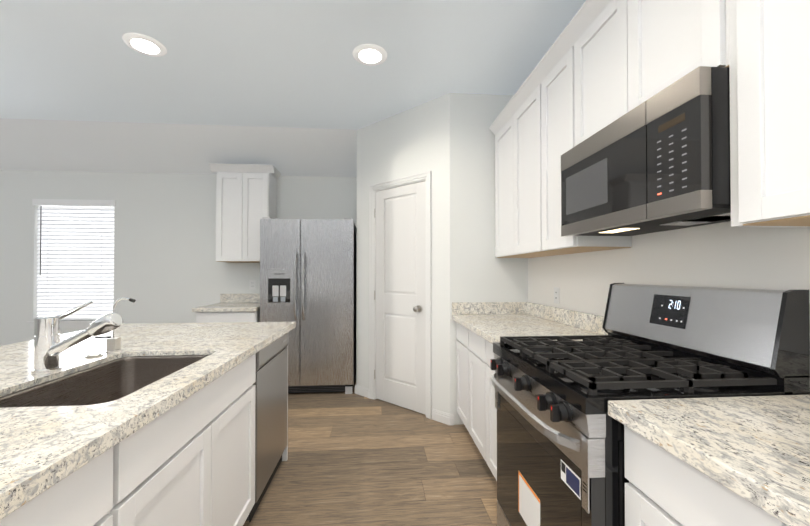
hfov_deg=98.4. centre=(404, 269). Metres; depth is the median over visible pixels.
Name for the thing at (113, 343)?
tap
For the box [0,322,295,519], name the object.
countertop
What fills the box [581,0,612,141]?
upper cabinet
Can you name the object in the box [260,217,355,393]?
refrigerator
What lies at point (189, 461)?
base cabinet
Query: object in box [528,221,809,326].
wall
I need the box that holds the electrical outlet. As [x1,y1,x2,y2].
[554,287,558,303]
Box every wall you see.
[0,170,356,345]
[356,93,527,424]
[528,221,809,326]
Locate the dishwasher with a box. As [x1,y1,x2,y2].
[246,332,288,521]
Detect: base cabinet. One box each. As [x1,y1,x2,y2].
[0,424,147,525]
[144,353,255,525]
[196,310,259,322]
[282,346,287,460]
[456,322,496,480]
[624,425,727,525]
[728,489,787,525]
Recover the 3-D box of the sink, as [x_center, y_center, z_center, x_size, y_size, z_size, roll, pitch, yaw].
[-0.995,0.482,1.214,0.460,0.216,0.710,0,-1,-4]
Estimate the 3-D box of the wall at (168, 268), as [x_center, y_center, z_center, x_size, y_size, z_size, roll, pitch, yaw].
[-3.696,-0.088,4.045,6.335,2.770,0.120,0,-1,-4]
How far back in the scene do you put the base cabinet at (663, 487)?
0.80 m
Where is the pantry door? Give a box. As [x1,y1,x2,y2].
[374,181,425,414]
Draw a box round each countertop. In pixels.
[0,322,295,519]
[192,293,259,311]
[452,302,607,343]
[608,395,809,525]
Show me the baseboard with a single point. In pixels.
(442, 417)
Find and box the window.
[26,210,113,328]
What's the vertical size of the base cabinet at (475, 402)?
0.874 m
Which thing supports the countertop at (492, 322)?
on the base cabinet at (475, 402)
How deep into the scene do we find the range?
1.13 m
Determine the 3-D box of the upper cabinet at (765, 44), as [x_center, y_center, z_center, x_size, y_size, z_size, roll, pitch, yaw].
[1.061,-0.669,0.762,0.301,1.086,0.469,0,-1,-4]
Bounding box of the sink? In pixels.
[0,355,208,407]
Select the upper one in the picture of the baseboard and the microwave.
the microwave
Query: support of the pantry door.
in the wall at (448, 140)
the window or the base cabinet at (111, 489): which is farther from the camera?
the window
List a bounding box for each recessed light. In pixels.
[122,33,166,55]
[353,44,386,64]
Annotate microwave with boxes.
[561,66,730,236]
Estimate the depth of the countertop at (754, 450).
0.72 m
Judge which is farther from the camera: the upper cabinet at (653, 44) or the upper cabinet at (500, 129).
the upper cabinet at (500, 129)
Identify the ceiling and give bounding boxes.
[0,0,585,176]
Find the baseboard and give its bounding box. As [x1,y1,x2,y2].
[355,385,453,424]
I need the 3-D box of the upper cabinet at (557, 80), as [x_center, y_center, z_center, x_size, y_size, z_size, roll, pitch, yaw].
[0.970,-0.657,1.917,0.301,1.086,0.481,0,-1,-4]
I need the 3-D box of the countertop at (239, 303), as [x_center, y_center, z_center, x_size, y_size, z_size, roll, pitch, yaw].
[-1.825,0.346,3.802,0.618,0.145,0.643,0,-1,-4]
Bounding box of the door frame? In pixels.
[369,171,431,418]
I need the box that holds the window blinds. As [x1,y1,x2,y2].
[32,199,115,319]
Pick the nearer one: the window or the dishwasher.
the dishwasher
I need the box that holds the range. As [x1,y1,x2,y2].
[490,283,809,525]
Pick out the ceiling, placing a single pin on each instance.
(289, 87)
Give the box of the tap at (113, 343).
[95,297,135,351]
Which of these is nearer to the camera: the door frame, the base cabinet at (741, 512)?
the base cabinet at (741, 512)
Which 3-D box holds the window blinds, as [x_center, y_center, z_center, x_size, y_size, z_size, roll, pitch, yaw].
[-3.765,-0.115,3.999,0.874,1.374,0.082,0,-1,-4]
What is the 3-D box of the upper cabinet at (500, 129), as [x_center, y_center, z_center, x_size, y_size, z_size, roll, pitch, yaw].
[0.909,-0.649,2.702,0.301,1.086,0.518,0,-1,-4]
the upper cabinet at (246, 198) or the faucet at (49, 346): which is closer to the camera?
the faucet at (49, 346)
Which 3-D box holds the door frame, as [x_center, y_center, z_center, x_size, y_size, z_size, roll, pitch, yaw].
[-0.033,0.216,3.318,0.770,2.147,0.119,-1,-1,41]
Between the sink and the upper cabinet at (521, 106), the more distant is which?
the upper cabinet at (521, 106)
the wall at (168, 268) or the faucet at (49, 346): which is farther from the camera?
the wall at (168, 268)
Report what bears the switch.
on the countertop at (43, 449)
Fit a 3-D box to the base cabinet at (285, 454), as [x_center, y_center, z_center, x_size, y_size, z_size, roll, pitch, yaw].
[-1.083,0.838,1.998,0.639,0.874,0.688,0,-1,-4]
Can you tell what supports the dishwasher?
on the floor
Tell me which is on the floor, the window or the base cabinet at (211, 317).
the base cabinet at (211, 317)
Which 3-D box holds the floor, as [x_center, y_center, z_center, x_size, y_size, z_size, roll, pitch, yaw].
[-2.609,1.288,0.339,7.927,0.060,7.650,0,-1,-4]
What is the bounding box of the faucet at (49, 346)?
[31,301,123,372]
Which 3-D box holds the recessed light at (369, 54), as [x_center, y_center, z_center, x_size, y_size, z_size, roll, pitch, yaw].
[-0.242,-1.482,2.423,0.236,0.016,0.236,0,-1,-4]
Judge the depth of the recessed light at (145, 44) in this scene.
2.30 m
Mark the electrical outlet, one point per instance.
(556, 294)
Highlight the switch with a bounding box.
[84,353,102,357]
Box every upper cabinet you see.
[209,163,280,262]
[489,108,543,257]
[509,76,532,255]
[533,12,631,255]
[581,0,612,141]
[609,0,720,121]
[721,0,809,227]
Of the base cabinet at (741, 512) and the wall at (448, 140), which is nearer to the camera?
the base cabinet at (741, 512)
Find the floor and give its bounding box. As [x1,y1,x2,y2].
[243,379,497,525]

